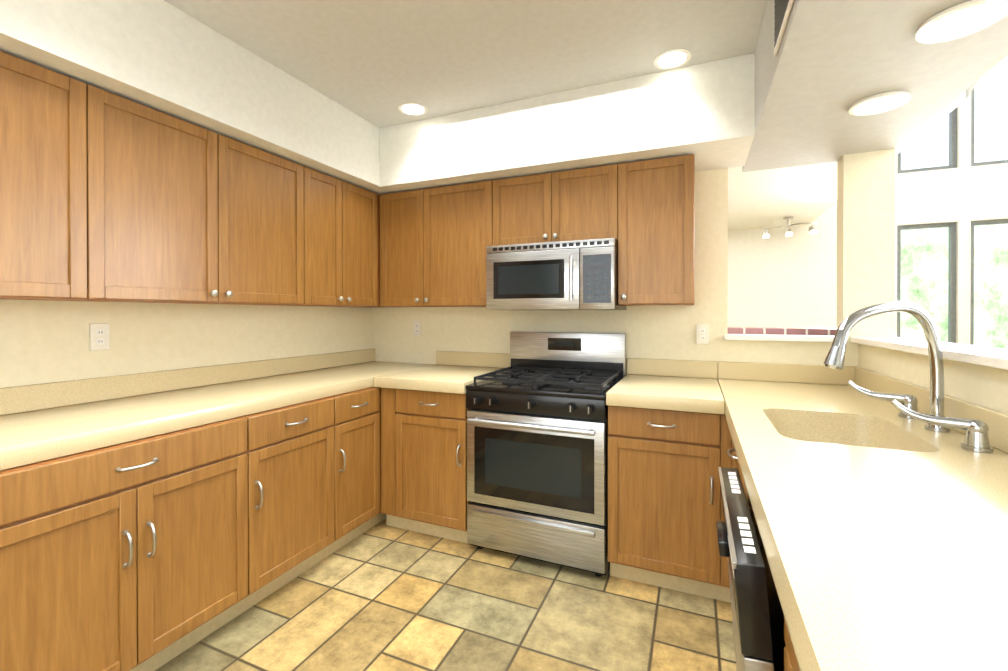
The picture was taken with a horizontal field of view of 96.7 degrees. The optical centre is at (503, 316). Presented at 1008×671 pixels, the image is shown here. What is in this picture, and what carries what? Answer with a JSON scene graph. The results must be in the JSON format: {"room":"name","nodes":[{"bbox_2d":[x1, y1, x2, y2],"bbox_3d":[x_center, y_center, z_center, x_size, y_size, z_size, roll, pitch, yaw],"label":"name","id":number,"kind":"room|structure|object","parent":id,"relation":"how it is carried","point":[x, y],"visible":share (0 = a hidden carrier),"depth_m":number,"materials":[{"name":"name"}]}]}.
{"room":"kitchen","nodes":[
{"label":"kitchen","id":0,"kind":"room"},
{"bbox_2d":[0,299,371,387],"bbox_3d":[-1.948,-0.050,1.610,0.120,2.700,4.570,0,0,23],"label":"wall","id":1,"kind":"structure","parent":0,"point":[44,341],"depth_m":2.14,"materials":[{"name":"beige paint"}]},
{"bbox_2d":[0,51,111,301],"bbox_3d":[-1.852,-0.450,1.234,0.348,0.778,1.076,0,0,23],"label":"upper cabinet","id":2,"kind":"object","parent":1,"relation":"attached to","point":[105,196],"depth_m":1.54,"materials":[{"name":"brown wood"}]},
{"bbox_2d":[90,323,109,350],"bbox_3d":[-1.740,0.089,1.930,0.008,0.115,0.070,0,0,23],"label":"outlet","id":3,"kind":"object","parent":1,"relation":"attached to","point":[100,336],"visible":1,"depth_m":1.93,"materials":[{"name":"plastic"}]},
{"bbox_2d":[112,94,315,305],"bbox_3d":[-1.470,-0.453,2.130,0.348,0.778,1.072,0,0,23],"label":"upper cabinet","id":4,"kind":"object","parent":1,"relation":"attached to","point":[200,215],"depth_m":2.00,"materials":[{"name":"brown wood"}]},
{"bbox_2d":[316,171,378,306],"bbox_3d":[-1.166,-0.456,2.843,0.348,0.778,0.678,0,0,23],"label":"upper cabinet","id":5,"kind":"object","parent":1,"relation":"attached to","point":[347,214],"depth_m":2.81,"materials":[{"name":"brown wood"}]},
{"bbox_2d":[155,519,736,670],"bbox_3d":[2.007,1.327,1.000,10.200,0.050,9.900,0,0,23],"label":"floor","id":6,"kind":"structure","parent":0,"point":[381,596],"depth_m":1.91,"materials":[{"name":"tile"}]},
{"bbox_2d":[0,411,263,670],"bbox_3d":[-1.530,0.865,1.643,0.621,0.868,0.926,0,0,23],"label":"base cabinet","id":7,"kind":"object","parent":6,"relation":"on","point":[153,553],"depth_m":1.51,"materials":[{"name":"wood"}]},
{"bbox_2d":[0,349,436,470],"bbox_3d":[-1.571,0.346,1.586,0.591,0.163,4.078,0,0,23],"label":"countertop","id":8,"kind":"structure","parent":7,"relation":"on","point":[44,422],"depth_m":1.89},
{"bbox_2d":[264,394,347,597],"bbox_3d":[-1.271,0.863,2.250,0.621,0.868,0.598,0,0,23],"label":"base cabinet","id":9,"kind":"object","parent":6,"relation":"on","point":[306,443],"depth_m":2.18,"materials":[{"name":"wood"}]},
{"bbox_2d":[344,387,383,542],"bbox_3d":[-1.112,0.861,2.623,0.621,0.868,0.417,0,0,23],"label":"base cabinet","id":10,"kind":"object","parent":6,"relation":"on","point":[364,513],"depth_m":2.58,"materials":[{"name":"wood"}]},
{"bbox_2d":[380,388,468,543],"bbox_3d":[-0.349,0.860,2.905,0.599,0.868,0.695,0,0,23],"label":"base cabinet","id":11,"kind":"object","parent":6,"relation":"on","point":[423,434],"depth_m":2.59,"materials":[{"name":"wood"}]},
{"bbox_2d":[466,331,625,575],"bbox_3d":[0.262,0.701,2.593,0.762,1.190,0.754,0,0,23],"label":"range","id":12,"kind":"object","parent":6,"relation":"on","point":[537,451],"visible":0.96,"depth_m":2.33,"materials":[{"name":"silver metal"}]},
{"bbox_2d":[608,405,732,602],"bbox_3d":[0.890,0.862,2.377,0.554,0.868,0.695,0,0,23],"label":"base cabinet","id":13,"kind":"object","parent":6,"relation":"on","point":[665,512],"depth_m":2.07,"materials":[{"name":"wood"}]},
{"bbox_2d":[374,351,724,413],"bbox_3d":[0.229,0.342,2.641,1.888,0.163,0.725,0,0,23],"label":"countertop","id":14,"kind":"structure","parent":13,"relation":"on","point":[679,385],"depth_m":2.59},
{"bbox_2d":[727,453,759,545],"bbox_3d":[1.138,0.950,1.486,0.638,0.699,0.583,0,0,23],"label":"base cabinet","id":15,"kind":"object","parent":6,"relation":"on","point":[735,463],"depth_m":1.38,"materials":[{"name":"wood"}]},
{"bbox_2d":[716,467,785,670],"bbox_3d":[0.837,0.874,0.975,0.675,0.848,0.572,0,0,23],"label":"dishwasher","id":16,"kind":"object","parent":6,"relation":"on","point":[758,622],"visible":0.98,"depth_m":0.90,"materials":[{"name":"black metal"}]},
{"bbox_2d":[784,617,799,670],"bbox_3d":[0.694,0.870,0.443,0.638,0.868,0.506,0,0,23],"label":"base cabinet","id":17,"kind":"object","parent":6,"relation":"on","point":[790,661],"depth_m":0.76,"materials":[{"name":"wood"}]},
{"bbox_2d":[718,361,1007,670],"bbox_3d":[1.060,0.411,1.333,0.663,0.290,2.478,0,0,23],"label":"countertop","id":18,"kind":"structure","parent":17,"relation":"on","point":[882,527],"depth_m":0.82,"materials":[{"name":"beige stone"}]},
{"bbox_2d":[763,408,938,451],"bbox_3d":[1.104,0.461,1.490,0.392,0.190,0.512,0,0,23],"label":"sink basin","id":19,"kind":"object","parent":18,"relation":"in","point":[834,428],"depth_m":1.67,"materials":[{"name":"beige stone"}]},
{"bbox_2d":[823,301,993,452],"bbox_3d":[1.246,0.158,1.500,0.369,0.412,0.522,0,0,23],"label":"faucet","id":20,"kind":"object","parent":18,"relation":"on","point":[976,434],"visible":1,"depth_m":1.41,"materials":[{"name":"silver metal"}]},
{"bbox_2d":[0,0,1007,194],"bbox_3d":[-0.352,-1.123,0.991,3.300,0.550,4.450,0,0,23],"label":"ceiling","id":21,"kind":"structure","parent":0,"point":[501,89],"depth_m":2.04,"materials":[{"name":"paint"}]},
{"bbox_2d":[398,102,426,115],"bbox_3d":[-0.544,-1.235,2.676,0.169,0.004,0.169,0,0,-22],"label":"recessed light","id":22,"kind":"object","parent":21,"relation":"in","point":[409,108],"depth_m":2.67,"materials":[{"name":"beige"}]},
{"bbox_2d":[653,49,690,68],"bbox_3d":[0.808,-1.233,2.153,0.169,0.004,0.169,0,0,-22],"label":"recessed light","id":23,"kind":"object","parent":21,"relation":"in","point":[672,58],"depth_m":2.15,"materials":[{"name":"beige"}]},
{"bbox_2d":[774,0,793,56],"bbox_3d":[0.842,-0.997,1.335,0.010,0.225,0.420,0,0,23],"label":"ceiling vent","id":24,"kind":"object","parent":21,"relation":"in","point":[782,9],"visible":0.98,"depth_m":1.42,"materials":[{"name":"white paint"}]},
{"bbox_2d":[848,91,910,115],"bbox_3d":[1.490,-0.843,1.782,0.189,0.012,0.189,0,0,17],"label":"ceiling disc","id":25,"kind":"object","parent":21,"relation":"attached to","point":[887,101],"depth_m":1.76,"materials":[{"name":"white"}]},
{"bbox_2d":[915,0,1007,42],"bbox_3d":[1.304,-0.841,1.281,0.189,0.012,0.189,0,0,17],"label":"ceiling disc","id":26,"kind":"object","parent":21,"relation":"attached to","point":[962,20],"depth_m":1.27,"materials":[{"name":"white"}]},
{"bbox_2d":[372,153,855,379],"bbox_3d":[0.498,-0.055,2.986,3.300,2.700,0.120,0,0,23],"label":"wall","id":27,"kind":"structure","parent":0,"point":[652,331],"depth_m":2.68,"materials":[{"name":"beige paint"}]},
{"bbox_2d":[379,188,430,306],"bbox_3d":[-0.614,-0.457,3.197,0.425,0.778,0.358,0,0,23],"label":"upper cabinet","id":28,"kind":"object","parent":27,"relation":"attached to","point":[404,217],"depth_m":3.03,"materials":[{"name":"brown wood"}]},
{"bbox_2d":[413,321,420,335],"bbox_3d":[-0.659,0.093,3.409,0.070,0.115,0.008,0,0,23],"label":"outlet","id":29,"kind":"object","parent":27,"relation":"attached to","point":[416,328],"visible":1,"depth_m":3.41,"materials":[{"name":"plastic"}]},
{"bbox_2d":[431,179,498,306],"bbox_3d":[-0.234,-0.457,3.035,0.601,0.778,0.358,0,0,23],"label":"upper cabinet","id":30,"kind":"object","parent":27,"relation":"attached to","point":[434,243],"depth_m":2.86,"materials":[{"name":"brown wood"}]},
{"bbox_2d":[499,171,562,244],"bbox_3d":[0.194,-0.635,2.852,0.432,0.420,0.358,0,0,23],"label":"upper cabinet","id":31,"kind":"object","parent":27,"relation":"attached to","point":[531,206],"depth_m":2.68,"materials":[{"name":"brown wood"}]},
{"bbox_2d":[486,238,625,310],"bbox_3d":[0.320,-0.230,2.724,0.758,0.382,0.497,0,0,23],"label":"over-the-range microwave","id":32,"kind":"object","parent":31,"relation":"attached to","point":[574,275],"visible":1,"depth_m":2.52,"materials":[{"name":"silver metal"}]},
{"bbox_2d":[563,164,618,241],"bbox_3d":[0.501,-0.634,2.721,0.432,0.420,0.358,0,0,23],"label":"upper cabinet","id":33,"kind":"object","parent":27,"relation":"attached to","point":[590,195],"depth_m":2.54,"materials":[{"name":"brown wood"}]},
{"bbox_2d":[618,154,694,305],"bbox_3d":[0.854,-0.455,2.571,0.440,0.778,0.358,0,0,23],"label":"upper cabinet","id":34,"kind":"object","parent":27,"relation":"attached to","point":[656,242],"depth_m":2.40,"materials":[{"name":"brown wood"}]},
{"bbox_2d":[696,324,708,343],"bbox_3d":[1.166,0.106,2.630,0.070,0.115,0.008,0,0,23],"label":"outlet","id":35,"kind":"object","parent":27,"relation":"attached to","point":[702,334],"visible":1,"depth_m":2.63,"materials":[{"name":"plastic"}]},
{"bbox_2d":[724,334,834,341],"bbox_3d":[1.552,0.121,2.528,0.568,0.030,0.175,0,0,23],"label":"trim","id":36,"kind":"structure","parent":27,"relation":"attached to","point":[747,337],"depth_m":2.47,"materials":[{"name":"white paint"}]},
{"bbox_2d":[728,327,836,334],"bbox_3d":[1.740,0.103,2.688,0.748,0.065,0.255,0,0,23],"label":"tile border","id":37,"kind":"object","parent":27,"relation":"on","point":[782,330],"visible":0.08,"depth_m":2.60,"materials":[{"name":"red tile"}]},
{"bbox_2d":[728,80,978,229],"bbox_3d":[1.763,-2.318,1.062,9.690,2.460,9.850,0,0,23],"label":"ceiling","id":38,"kind":"structure","parent":0,"point":[775,197],"depth_m":3.98,"materials":[{"name":"paint"}]},
{"bbox_2d":[760,217,817,239],"bbox_3d":[3.169,-0.988,4.995,0.543,0.230,0.130,0,0,33],"label":"track light","id":39,"kind":"object","parent":38,"relation":"attached to","point":[789,232],"visible":1,"depth_m":4.98,"materials":[{"name":"silver metal"}]},
{"bbox_2d":[728,93,1007,344],"bbox_3d":[3.666,-1.065,5.528,9.390,4.700,0.150,0,0,23],"label":"wall","id":40,"kind":"structure","parent":0,"point":[778,278],"depth_m":5.32,"materials":[{"name":"paint"}]},
{"bbox_2d":[897,87,1007,344],"bbox_3d":[6.198,-1.061,4.443,3.680,3.800,0.060,0,0,23],"label":"window frames","id":41,"kind":"structure","parent":40,"relation":"in","point":[952,247],"depth_m":4.94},
{"bbox_2d":[856,149,1007,413],"bbox_3d":[1.425,0.227,1.146,0.150,2.150,2.520,0,0,23],"label":"wall","id":42,"kind":"structure","parent":0,"point":[984,386],"depth_m":2.29,"materials":[{"name":"beige paint"}]},
{"bbox_2d":[851,337,1007,369],"bbox_3d":[1.409,0.127,1.152,0.244,0.030,2.580,0,0,23],"label":"trim","id":43,"kind":"structure","parent":42,"relation":"attached to","point":[986,356],"depth_m":1.53,"materials":[{"name":"white paint"}]},
{"label":"outside","id":44,"kind":"structure","parent":0,"visible":0},
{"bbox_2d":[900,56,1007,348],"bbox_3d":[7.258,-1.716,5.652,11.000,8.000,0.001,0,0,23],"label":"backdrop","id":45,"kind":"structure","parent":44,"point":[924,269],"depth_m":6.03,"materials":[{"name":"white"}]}
]}

